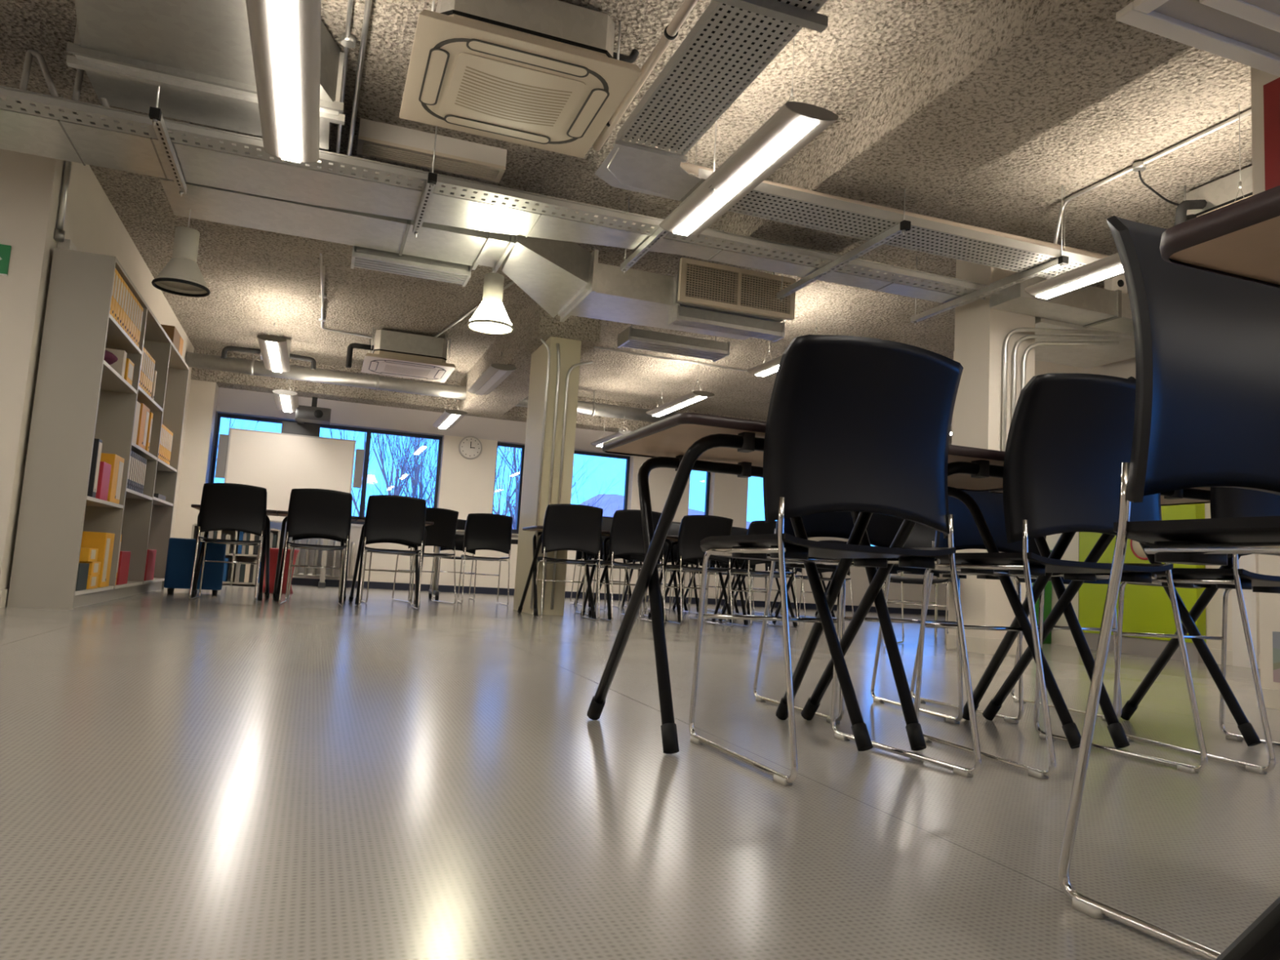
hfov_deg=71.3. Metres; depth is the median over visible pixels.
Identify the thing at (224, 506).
chair
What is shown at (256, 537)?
book
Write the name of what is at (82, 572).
book
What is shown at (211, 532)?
book
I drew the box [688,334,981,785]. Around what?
chair
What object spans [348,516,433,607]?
desk
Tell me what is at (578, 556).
chair
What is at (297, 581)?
baseboard
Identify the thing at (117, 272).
file
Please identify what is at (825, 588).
desk
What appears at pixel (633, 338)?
ceiling vent
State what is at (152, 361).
file
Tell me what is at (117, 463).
box file
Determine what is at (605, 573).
desk
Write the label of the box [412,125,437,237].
channel
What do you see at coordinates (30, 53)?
hose
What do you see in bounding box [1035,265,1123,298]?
diffuser
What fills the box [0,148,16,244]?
wall
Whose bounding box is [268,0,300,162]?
diffuser
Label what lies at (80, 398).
bookshelf
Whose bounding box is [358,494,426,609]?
chair
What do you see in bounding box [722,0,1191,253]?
ceiling panel
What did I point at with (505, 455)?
bare tree
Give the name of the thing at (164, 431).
file
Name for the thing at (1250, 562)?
trim
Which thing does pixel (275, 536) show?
book
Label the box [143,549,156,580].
storage box
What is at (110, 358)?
fabric bag
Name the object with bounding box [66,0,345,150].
air duct
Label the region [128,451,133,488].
ring binder
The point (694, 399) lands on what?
diffuser
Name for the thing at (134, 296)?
file
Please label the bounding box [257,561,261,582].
book
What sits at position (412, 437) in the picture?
bare tree
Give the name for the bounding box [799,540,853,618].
chair
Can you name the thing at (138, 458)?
ring binder
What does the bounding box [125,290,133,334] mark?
file
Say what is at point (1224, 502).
chair
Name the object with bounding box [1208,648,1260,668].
baseboard
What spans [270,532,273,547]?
book
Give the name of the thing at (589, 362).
conduit
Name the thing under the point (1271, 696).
pier
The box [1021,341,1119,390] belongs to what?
conduit
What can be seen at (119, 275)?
file
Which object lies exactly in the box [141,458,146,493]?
ring binder
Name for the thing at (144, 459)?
ring binder
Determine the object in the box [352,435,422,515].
bare tree
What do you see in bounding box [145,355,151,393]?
file
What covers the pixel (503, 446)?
bare tree
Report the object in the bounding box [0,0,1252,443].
ceiling
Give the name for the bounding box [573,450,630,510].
window
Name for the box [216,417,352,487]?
bare tree
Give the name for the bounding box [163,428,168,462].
file
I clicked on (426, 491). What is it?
bare tree
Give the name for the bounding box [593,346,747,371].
conduit
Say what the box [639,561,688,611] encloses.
desk
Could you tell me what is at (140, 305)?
file
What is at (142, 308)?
file
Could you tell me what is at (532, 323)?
ceiling beam
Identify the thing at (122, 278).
file
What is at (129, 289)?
file
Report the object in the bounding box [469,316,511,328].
diffuser
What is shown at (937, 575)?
chair
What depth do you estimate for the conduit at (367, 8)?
4.51 m
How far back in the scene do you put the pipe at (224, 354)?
10.16 m
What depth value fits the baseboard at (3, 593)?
4.99 m
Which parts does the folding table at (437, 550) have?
leg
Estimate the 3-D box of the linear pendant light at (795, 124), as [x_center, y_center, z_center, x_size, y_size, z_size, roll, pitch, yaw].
[0.494,-1.728,4.494,0.260,0.514,1.462,5,-6,-20]
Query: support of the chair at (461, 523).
on the floor
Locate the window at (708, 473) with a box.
[704,471,710,515]
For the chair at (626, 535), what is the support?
on the floor
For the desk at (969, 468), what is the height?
0.731 m
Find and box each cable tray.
[0,85,999,300]
[594,0,1100,278]
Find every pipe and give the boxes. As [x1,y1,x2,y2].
[221,339,315,369]
[592,0,697,151]
[680,162,1109,258]
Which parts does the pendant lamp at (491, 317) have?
lamp shade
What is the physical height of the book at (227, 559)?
0.266 m
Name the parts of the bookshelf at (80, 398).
panel, shelf, shelf, shelf, shelf, shelf, shelf, shelf, shelf, panel, shelf, shelf, panel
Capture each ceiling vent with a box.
[617,324,729,362]
[667,255,785,342]
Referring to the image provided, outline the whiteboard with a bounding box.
[214,421,364,587]
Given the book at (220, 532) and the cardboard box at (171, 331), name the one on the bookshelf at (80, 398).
the cardboard box at (171, 331)
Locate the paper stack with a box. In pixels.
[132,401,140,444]
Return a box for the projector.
[294,396,331,424]
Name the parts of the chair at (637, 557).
sled frame, backrest, sled frame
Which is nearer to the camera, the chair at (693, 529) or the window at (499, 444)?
the chair at (693, 529)
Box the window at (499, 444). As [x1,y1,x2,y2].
[492,442,524,533]
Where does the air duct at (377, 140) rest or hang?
in the ceiling
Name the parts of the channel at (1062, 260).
threaded rod, threaded rod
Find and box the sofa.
[1078,503,1205,662]
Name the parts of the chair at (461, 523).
sled frame, backrest, seat, sled frame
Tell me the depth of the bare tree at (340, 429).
20.13 m
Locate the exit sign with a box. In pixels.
[0,244,11,275]
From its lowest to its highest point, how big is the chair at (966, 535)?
0.910 m
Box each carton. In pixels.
[79,547,98,561]
[79,561,101,575]
[86,574,98,589]
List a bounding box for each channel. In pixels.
[148,85,190,196]
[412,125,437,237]
[620,120,716,274]
[776,188,911,302]
[910,184,1068,325]
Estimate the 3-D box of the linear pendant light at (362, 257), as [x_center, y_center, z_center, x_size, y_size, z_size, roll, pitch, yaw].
[-1.557,-1.675,6.143,0.780,0.506,0.260,5,-6,-20]
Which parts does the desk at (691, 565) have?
leg frame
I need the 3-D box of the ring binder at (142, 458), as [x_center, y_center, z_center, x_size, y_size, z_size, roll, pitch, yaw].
[-3.924,-0.051,6.741,0.272,0.274,0.060,5,-6,-20]
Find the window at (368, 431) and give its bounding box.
[209,413,442,526]
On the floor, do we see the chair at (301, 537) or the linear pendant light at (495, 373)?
the chair at (301, 537)
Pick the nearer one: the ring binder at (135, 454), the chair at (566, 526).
the ring binder at (135, 454)
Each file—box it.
[80,531,115,587]
[87,438,102,497]
[100,453,124,504]
[105,347,126,377]
[109,267,115,313]
[110,269,118,317]
[113,272,120,319]
[115,276,124,323]
[115,534,121,585]
[118,280,126,325]
[120,284,128,328]
[123,287,130,332]
[124,358,133,385]
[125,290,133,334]
[128,293,135,337]
[130,297,137,339]
[132,300,139,342]
[134,303,141,345]
[136,403,150,449]
[137,306,143,347]
[138,346,144,386]
[139,348,146,388]
[142,350,147,390]
[143,352,150,391]
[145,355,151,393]
[145,412,153,451]
[147,357,153,395]
[149,359,155,396]
[151,370,156,399]
[158,423,162,457]
[158,424,164,458]
[160,425,165,460]
[161,426,167,461]
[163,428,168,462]
[164,430,169,462]
[166,431,171,464]
[168,431,173,465]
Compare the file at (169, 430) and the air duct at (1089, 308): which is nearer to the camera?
the air duct at (1089, 308)
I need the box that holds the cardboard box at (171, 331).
[160,324,183,355]
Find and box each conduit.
[53,160,76,250]
[318,265,372,338]
[319,253,323,308]
[335,0,355,153]
[346,0,372,155]
[433,280,514,337]
[529,337,550,608]
[540,342,559,608]
[550,360,592,608]
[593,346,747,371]
[1001,327,1114,451]
[1009,334,1116,585]
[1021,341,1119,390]
[1046,108,1251,279]
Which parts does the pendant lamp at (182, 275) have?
lamp shade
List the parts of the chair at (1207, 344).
sled frame, backrest, seat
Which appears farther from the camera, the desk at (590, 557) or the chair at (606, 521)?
the desk at (590, 557)
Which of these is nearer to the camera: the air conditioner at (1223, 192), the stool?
the air conditioner at (1223, 192)
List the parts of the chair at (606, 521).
sled frame, backrest, sled frame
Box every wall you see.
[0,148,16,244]
[0,151,218,589]
[208,387,948,610]
[947,351,1232,650]
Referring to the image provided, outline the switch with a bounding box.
[1104,274,1127,293]
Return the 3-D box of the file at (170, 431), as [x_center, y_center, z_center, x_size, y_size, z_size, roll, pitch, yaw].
[-4.309,-0.297,7.882,0.272,0.299,0.070,5,-6,-20]
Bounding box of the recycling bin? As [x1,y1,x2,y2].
[1032,550,1052,644]
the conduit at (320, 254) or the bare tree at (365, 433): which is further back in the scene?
the bare tree at (365, 433)
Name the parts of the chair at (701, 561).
sled frame, backrest, sled frame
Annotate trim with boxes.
[946,633,1027,654]
[1231,554,1259,668]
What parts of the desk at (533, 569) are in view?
leg frame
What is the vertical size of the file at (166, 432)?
0.299 m
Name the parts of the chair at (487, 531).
sled frame, seat rail, seat, backrest, sled frame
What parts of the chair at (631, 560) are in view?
sled frame, backrest, sled frame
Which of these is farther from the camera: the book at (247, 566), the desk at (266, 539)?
the book at (247, 566)
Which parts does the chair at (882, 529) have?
sled frame, backrest, seat rail, seat, sled frame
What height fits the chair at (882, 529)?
0.910 m
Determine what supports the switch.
on the air duct at (1089, 308)
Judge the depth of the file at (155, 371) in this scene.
6.99 m
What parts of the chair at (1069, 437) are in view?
sled frame, seat rail, seat, backrest, sled frame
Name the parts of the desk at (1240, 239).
leg frame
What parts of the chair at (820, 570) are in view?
sled frame, seat, backrest, sled frame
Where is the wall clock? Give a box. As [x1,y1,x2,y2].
[458,435,482,459]
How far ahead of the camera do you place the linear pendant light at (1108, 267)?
5.17 m
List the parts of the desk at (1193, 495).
leg frame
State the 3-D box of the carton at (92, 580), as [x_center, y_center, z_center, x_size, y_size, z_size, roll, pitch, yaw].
[-3.568,0.635,5.606,0.242,0.083,0.240,5,-6,-20]
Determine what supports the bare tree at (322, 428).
on the ground
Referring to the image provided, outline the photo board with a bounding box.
[1272,631,1279,682]
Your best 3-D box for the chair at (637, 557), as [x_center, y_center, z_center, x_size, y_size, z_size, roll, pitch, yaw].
[-0.218,0.937,9.602,0.479,0.906,0.503,6,-7,-21]
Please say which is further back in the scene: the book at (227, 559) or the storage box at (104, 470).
the book at (227, 559)
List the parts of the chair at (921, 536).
sled frame, backrest, seat, sled frame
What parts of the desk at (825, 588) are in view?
leg frame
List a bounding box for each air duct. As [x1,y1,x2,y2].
[0,84,978,306]
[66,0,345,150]
[160,177,782,340]
[356,117,506,182]
[989,272,1135,368]
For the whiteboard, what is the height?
2.100 m
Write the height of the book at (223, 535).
0.220 m
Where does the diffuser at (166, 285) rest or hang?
attached to the pendant lamp at (182, 275)
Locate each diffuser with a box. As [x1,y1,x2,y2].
[155,274,208,290]
[266,341,281,372]
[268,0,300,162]
[280,395,291,412]
[439,414,459,429]
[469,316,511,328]
[475,369,507,395]
[652,395,706,417]
[673,116,818,235]
[755,365,778,376]
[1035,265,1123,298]
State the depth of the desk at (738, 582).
8.07 m
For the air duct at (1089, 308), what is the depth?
6.17 m
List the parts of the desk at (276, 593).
leg frame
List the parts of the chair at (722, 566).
sled frame, backrest, sled frame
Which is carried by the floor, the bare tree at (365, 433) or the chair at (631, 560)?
the chair at (631, 560)
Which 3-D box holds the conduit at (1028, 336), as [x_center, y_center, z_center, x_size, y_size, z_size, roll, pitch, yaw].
[2.887,-0.121,6.075,0.756,1.823,0.027,4,-6,-6]
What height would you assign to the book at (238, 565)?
0.228 m
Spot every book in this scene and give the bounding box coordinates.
[208,530,215,538]
[213,531,217,538]
[217,529,222,538]
[221,533,227,539]
[222,557,229,581]
[225,534,232,553]
[234,561,241,582]
[237,531,244,554]
[239,564,245,582]
[241,533,247,554]
[244,533,250,554]
[244,564,250,582]
[248,533,255,554]
[248,564,253,582]
[252,560,257,582]
[253,535,259,555]
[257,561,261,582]
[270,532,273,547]
[271,534,277,548]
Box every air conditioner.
[345,327,455,382]
[399,0,641,158]
[1115,0,1279,76]
[1137,165,1253,226]
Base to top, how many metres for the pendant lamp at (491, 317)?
0.889 m
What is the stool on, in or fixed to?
on the floor
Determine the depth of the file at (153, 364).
6.88 m
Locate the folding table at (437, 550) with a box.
[428,529,518,600]
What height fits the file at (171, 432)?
0.299 m
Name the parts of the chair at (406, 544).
sled frame, backrest, sled frame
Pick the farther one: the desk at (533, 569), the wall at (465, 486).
the wall at (465, 486)
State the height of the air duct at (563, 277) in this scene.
0.300 m
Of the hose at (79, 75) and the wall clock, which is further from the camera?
the wall clock
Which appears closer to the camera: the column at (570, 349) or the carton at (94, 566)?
the carton at (94, 566)
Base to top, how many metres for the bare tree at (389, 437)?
7.157 m
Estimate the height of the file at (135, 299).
0.299 m
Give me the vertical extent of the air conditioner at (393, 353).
0.410 m
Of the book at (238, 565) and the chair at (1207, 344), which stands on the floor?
the chair at (1207, 344)
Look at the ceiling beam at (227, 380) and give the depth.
11.77 m
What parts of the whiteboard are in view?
frame, panel, mount plate, post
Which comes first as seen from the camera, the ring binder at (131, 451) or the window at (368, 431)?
the ring binder at (131, 451)
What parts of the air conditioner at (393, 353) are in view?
hanger rod, intake panel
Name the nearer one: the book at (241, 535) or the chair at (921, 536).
the chair at (921, 536)
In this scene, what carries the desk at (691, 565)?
on the floor
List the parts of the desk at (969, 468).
leg frame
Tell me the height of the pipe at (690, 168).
0.048 m
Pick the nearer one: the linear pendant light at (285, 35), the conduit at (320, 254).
the linear pendant light at (285, 35)
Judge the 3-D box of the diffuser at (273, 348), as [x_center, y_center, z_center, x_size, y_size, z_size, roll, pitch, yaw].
[-3.692,-1.234,9.013,0.086,0.008,1.436,5,-6,-20]
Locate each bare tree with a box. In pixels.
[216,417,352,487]
[319,427,363,442]
[328,428,432,516]
[336,429,437,507]
[339,429,436,515]
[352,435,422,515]
[362,432,434,503]
[367,434,435,501]
[375,437,437,502]
[389,436,436,507]
[393,437,438,506]
[393,444,519,528]
[399,438,519,529]
[404,437,433,496]
[408,437,437,475]
[431,439,520,515]
[435,440,602,528]
[494,446,519,516]
[497,446,625,516]
[504,447,520,529]
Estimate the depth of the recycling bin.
7.63 m
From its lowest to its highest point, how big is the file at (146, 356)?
0.299 m
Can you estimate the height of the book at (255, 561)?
0.257 m
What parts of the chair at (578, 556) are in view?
sled frame, backrest, sled frame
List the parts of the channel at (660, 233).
threaded rod, threaded rod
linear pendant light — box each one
[245,0,321,163]
[257,297,290,372]
[272,338,298,412]
[351,245,471,287]
[432,357,466,429]
[467,351,515,395]
[591,382,631,447]
[645,365,714,417]
[658,37,838,235]
[747,294,817,376]
[1023,103,1244,298]
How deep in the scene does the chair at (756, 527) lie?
7.61 m
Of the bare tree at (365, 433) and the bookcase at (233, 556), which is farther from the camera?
the bare tree at (365, 433)
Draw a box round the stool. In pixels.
[261,547,299,593]
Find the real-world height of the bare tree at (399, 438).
7.901 m
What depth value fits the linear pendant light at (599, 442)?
11.71 m
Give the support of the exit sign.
attached to the wall at (7, 157)
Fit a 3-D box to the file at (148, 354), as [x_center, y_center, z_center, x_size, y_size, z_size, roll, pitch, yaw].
[-3.806,-0.811,6.614,0.272,0.299,0.070,5,-6,-20]
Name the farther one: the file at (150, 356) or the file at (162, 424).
the file at (162, 424)
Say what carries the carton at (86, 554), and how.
on the carton at (94, 566)
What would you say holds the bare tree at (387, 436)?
on the ground
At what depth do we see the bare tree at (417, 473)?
16.48 m
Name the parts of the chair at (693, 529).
sled frame, seat rail, seat, backrest, sled frame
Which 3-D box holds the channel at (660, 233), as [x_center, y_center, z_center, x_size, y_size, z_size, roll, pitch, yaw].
[0.149,-1.664,5.216,0.044,0.528,1.442,5,-6,-20]
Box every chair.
[189,482,266,602]
[278,488,352,606]
[287,535,346,599]
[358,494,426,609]
[361,540,418,604]
[391,507,458,604]
[429,519,476,599]
[457,513,512,605]
[533,503,603,621]
[569,551,620,607]
[574,515,639,617]
[592,554,646,611]
[595,509,665,623]
[623,559,671,608]
[643,521,706,620]
[647,559,700,613]
[662,515,733,626]
[671,559,720,611]
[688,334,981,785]
[703,526,767,622]
[703,563,754,615]
[715,564,765,613]
[725,520,799,628]
[751,563,805,617]
[752,511,963,724]
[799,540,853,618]
[882,573,939,639]
[883,522,959,650]
[910,489,1121,723]
[914,373,1207,778]
[1057,215,1279,959]
[1112,487,1279,773]
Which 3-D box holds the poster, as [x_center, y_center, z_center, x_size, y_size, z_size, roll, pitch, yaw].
[2.747,-1.472,3.609,0.010,0.490,0.440,5,-6,-20]
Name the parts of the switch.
knob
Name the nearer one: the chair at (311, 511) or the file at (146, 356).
the file at (146, 356)
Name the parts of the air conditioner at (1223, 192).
hanger rod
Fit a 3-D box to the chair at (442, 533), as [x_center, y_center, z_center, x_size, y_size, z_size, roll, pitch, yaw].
[-2.080,0.730,8.672,0.479,0.906,0.503,8,-8,-37]
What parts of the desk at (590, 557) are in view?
leg frame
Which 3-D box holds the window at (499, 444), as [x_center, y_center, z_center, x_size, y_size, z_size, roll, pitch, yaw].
[-1.890,0.141,12.761,0.440,1.350,0.250,5,-6,-20]
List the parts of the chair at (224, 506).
sled frame, seat, backrest, seat rail, sled frame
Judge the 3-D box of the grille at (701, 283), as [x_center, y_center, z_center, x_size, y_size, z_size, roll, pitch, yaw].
[0.700,-1.378,6.507,0.920,0.310,0.113,5,-6,-20]
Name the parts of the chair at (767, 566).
sled frame, seat, backrest, sled frame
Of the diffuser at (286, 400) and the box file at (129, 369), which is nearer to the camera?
the box file at (129, 369)
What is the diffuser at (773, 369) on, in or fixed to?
attached to the linear pendant light at (770, 367)
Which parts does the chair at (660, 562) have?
sled frame, backrest, sled frame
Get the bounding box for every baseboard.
[0,588,8,608]
[290,577,948,615]
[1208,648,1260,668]
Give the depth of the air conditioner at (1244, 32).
3.16 m
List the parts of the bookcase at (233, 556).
shelf, shelf, shelf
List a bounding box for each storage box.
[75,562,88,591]
[95,461,111,501]
[115,551,130,584]
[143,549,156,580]
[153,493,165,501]
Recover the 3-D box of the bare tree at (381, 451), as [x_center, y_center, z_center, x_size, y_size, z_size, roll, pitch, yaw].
[-5.081,0.687,17.910,2.627,8.412,1.986,3,-6,-1]
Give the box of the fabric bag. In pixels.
[103,350,117,364]
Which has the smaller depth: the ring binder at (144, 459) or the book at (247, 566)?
the ring binder at (144, 459)
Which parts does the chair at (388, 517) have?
sled frame, seat rail, seat, backrest, sled frame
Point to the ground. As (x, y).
(615, 500)
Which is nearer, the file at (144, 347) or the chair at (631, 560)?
the file at (144, 347)
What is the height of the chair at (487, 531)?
0.906 m
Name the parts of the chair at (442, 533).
sled frame, seat, backrest, sled frame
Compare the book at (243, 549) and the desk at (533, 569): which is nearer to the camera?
the desk at (533, 569)
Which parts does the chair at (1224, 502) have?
seat rail, seat, backrest, sled frame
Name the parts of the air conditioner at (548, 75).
hanger rod, intake panel, hanger rod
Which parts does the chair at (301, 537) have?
sled frame, backrest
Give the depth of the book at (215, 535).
10.13 m
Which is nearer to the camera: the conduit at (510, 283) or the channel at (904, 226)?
the channel at (904, 226)
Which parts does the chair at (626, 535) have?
sled frame, seat rail, seat, backrest, sled frame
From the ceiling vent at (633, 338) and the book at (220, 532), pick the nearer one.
the ceiling vent at (633, 338)
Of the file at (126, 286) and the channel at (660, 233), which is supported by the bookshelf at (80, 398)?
the file at (126, 286)
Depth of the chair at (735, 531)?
8.73 m
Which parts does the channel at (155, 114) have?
threaded rod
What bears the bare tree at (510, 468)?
on the ground
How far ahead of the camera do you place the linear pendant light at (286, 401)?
10.19 m
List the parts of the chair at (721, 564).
sled frame, backrest, sled frame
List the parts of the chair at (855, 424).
sled frame, seat rail, seat, backrest, sled frame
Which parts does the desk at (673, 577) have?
leg frame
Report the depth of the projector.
10.81 m
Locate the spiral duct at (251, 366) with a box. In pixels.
[185,346,688,422]
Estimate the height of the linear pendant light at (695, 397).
0.514 m
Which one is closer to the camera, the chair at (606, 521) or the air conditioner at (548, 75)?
the air conditioner at (548, 75)
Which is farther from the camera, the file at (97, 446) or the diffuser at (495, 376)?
the diffuser at (495, 376)
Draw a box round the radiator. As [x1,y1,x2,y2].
[287,537,355,578]
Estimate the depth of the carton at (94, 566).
5.61 m
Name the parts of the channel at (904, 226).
threaded rod, threaded rod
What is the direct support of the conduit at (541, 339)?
attached to the column at (570, 349)
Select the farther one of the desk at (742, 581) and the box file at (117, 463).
the desk at (742, 581)
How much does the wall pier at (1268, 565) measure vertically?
2.860 m
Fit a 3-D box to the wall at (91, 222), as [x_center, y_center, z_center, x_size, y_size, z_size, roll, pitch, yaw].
[-4.623,-0.433,8.334,0.480,2.860,6.900,5,-6,-20]
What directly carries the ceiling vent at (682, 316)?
in the ceiling
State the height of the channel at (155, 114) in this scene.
0.528 m
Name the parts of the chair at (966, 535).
sled frame, backrest, seat rail, seat, sled frame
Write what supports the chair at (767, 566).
on the floor
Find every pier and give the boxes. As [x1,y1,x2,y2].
[1250,66,1279,689]
[1257,687,1279,709]
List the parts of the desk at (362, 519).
leg frame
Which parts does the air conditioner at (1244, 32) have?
frame, intake panel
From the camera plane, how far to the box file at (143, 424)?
6.70 m
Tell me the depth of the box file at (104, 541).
5.85 m
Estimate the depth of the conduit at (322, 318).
9.28 m
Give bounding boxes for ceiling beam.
[191,347,951,444]
[457,297,601,417]
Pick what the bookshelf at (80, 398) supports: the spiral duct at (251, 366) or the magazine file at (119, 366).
the magazine file at (119, 366)
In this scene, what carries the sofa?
on the floor
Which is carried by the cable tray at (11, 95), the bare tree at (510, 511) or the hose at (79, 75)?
the hose at (79, 75)
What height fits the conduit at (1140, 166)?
0.496 m
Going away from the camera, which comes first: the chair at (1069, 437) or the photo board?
the chair at (1069, 437)
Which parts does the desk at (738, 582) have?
leg frame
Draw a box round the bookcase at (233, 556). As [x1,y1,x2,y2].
[191,524,280,586]
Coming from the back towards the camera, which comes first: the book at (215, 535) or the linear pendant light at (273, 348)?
the book at (215, 535)
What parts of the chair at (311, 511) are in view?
sled frame, seat, seat rail, backrest, sled frame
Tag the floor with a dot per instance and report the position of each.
(228, 775)
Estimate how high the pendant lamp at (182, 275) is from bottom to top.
0.939 m
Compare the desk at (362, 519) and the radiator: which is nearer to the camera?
the desk at (362, 519)
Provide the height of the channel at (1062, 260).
0.528 m
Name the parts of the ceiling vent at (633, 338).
plate, casing, plate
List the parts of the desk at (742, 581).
leg frame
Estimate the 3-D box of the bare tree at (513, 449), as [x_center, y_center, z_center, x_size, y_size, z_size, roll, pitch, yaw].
[-2.224,0.775,17.551,1.619,8.502,1.795,0,-7,29]
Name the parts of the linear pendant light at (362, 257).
plate, casing, plate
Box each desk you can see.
[191,504,278,600]
[272,510,357,604]
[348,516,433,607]
[517,525,610,618]
[573,555,635,607]
[586,412,872,754]
[587,533,678,621]
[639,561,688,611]
[662,538,736,623]
[680,559,739,613]
[718,558,797,626]
[729,566,788,614]
[774,568,835,617]
[800,444,1080,751]
[982,487,1261,748]
[1159,185,1279,959]
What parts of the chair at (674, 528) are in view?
sled frame, backrest, sled frame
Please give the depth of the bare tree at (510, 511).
23.23 m
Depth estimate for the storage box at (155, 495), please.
7.68 m
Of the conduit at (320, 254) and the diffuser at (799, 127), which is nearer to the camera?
the diffuser at (799, 127)
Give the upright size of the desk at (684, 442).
0.731 m
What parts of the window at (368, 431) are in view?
sill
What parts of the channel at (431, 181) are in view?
threaded rod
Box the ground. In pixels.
[511,493,751,528]
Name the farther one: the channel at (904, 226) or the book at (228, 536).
the book at (228, 536)
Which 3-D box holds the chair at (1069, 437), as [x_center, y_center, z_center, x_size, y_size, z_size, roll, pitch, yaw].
[1.027,0.228,2.251,0.479,0.910,0.503,6,-6,-21]
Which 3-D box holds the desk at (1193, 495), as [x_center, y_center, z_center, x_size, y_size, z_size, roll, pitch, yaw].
[1.462,0.384,2.637,0.623,0.731,0.600,5,-6,-20]
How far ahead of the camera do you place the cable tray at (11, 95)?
4.84 m
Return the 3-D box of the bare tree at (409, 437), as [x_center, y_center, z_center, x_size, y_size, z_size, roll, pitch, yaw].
[-4.198,0.734,21.071,3.544,9.091,1.776,0,-7,29]
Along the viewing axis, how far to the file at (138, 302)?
6.13 m
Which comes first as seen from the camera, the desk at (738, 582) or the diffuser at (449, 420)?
the desk at (738, 582)
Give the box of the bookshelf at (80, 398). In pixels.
[6,247,189,609]
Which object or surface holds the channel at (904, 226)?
hanging from the ceiling panel
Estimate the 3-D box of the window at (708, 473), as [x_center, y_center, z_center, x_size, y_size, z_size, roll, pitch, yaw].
[0.900,0.407,13.759,0.410,1.350,0.250,5,-6,-20]
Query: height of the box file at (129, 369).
0.164 m
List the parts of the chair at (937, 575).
sled frame, seat, sled frame, backrest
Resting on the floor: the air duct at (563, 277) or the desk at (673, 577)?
the desk at (673, 577)
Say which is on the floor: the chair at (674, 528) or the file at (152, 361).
the chair at (674, 528)
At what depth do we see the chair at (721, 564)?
9.91 m
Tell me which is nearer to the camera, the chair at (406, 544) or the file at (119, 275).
the file at (119, 275)
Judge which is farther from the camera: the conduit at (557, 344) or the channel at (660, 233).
the conduit at (557, 344)
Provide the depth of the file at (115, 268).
5.42 m
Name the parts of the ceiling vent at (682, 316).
plate, casing, plate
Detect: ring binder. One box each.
[126,450,132,488]
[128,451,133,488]
[129,452,136,489]
[131,453,137,490]
[133,454,139,491]
[135,455,141,491]
[137,456,143,492]
[139,457,145,493]
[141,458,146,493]
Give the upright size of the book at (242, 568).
0.203 m
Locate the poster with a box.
[1263,77,1279,191]
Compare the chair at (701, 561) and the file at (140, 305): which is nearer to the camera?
the file at (140, 305)
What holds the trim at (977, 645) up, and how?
attached to the column at (981, 331)
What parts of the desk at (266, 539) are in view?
leg frame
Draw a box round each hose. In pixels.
[16,48,58,103]
[71,68,110,114]
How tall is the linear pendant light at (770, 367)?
0.514 m
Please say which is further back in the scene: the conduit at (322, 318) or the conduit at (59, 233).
the conduit at (322, 318)
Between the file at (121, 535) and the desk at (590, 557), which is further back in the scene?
the desk at (590, 557)
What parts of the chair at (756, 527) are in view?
sled frame, seat rail, seat, backrest, sled frame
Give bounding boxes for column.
[513,336,581,615]
[948,259,1035,639]
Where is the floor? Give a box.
[0,584,1279,959]
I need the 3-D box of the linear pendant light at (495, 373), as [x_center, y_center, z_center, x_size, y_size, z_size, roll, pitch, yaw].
[-1.615,-1.157,9.656,0.260,0.229,1.462,5,-6,-20]
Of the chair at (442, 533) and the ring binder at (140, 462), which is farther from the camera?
the chair at (442, 533)
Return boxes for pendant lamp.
[151,208,210,297]
[466,263,514,334]
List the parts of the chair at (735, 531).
sled frame, backrest, sled frame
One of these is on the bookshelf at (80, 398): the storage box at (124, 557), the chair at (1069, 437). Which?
the storage box at (124, 557)
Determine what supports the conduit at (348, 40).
attached to the ceiling
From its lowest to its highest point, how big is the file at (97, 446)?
0.359 m
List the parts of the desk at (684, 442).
leg frame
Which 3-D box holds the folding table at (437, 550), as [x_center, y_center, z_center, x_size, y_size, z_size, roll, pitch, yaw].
[-1.682,0.937,9.581,1.400,0.740,0.660,5,-6,-20]
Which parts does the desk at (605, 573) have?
leg frame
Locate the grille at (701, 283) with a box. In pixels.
[675,257,795,320]
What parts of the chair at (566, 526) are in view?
sled frame, seat rail, seat, backrest, sled frame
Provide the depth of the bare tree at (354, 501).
18.68 m
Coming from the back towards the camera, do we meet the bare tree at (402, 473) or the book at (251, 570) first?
the bare tree at (402, 473)
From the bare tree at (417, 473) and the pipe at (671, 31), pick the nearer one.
the pipe at (671, 31)
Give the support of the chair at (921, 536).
on the floor
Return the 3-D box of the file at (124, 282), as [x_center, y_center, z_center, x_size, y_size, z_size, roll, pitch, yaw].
[-3.432,-1.133,5.653,0.272,0.299,0.070,5,-6,-20]
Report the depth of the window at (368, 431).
12.15 m
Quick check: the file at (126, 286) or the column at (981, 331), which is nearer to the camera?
the file at (126, 286)
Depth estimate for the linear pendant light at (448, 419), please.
10.83 m
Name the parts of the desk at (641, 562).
leg frame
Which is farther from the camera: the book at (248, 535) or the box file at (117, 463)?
the book at (248, 535)
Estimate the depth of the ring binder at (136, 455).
6.56 m

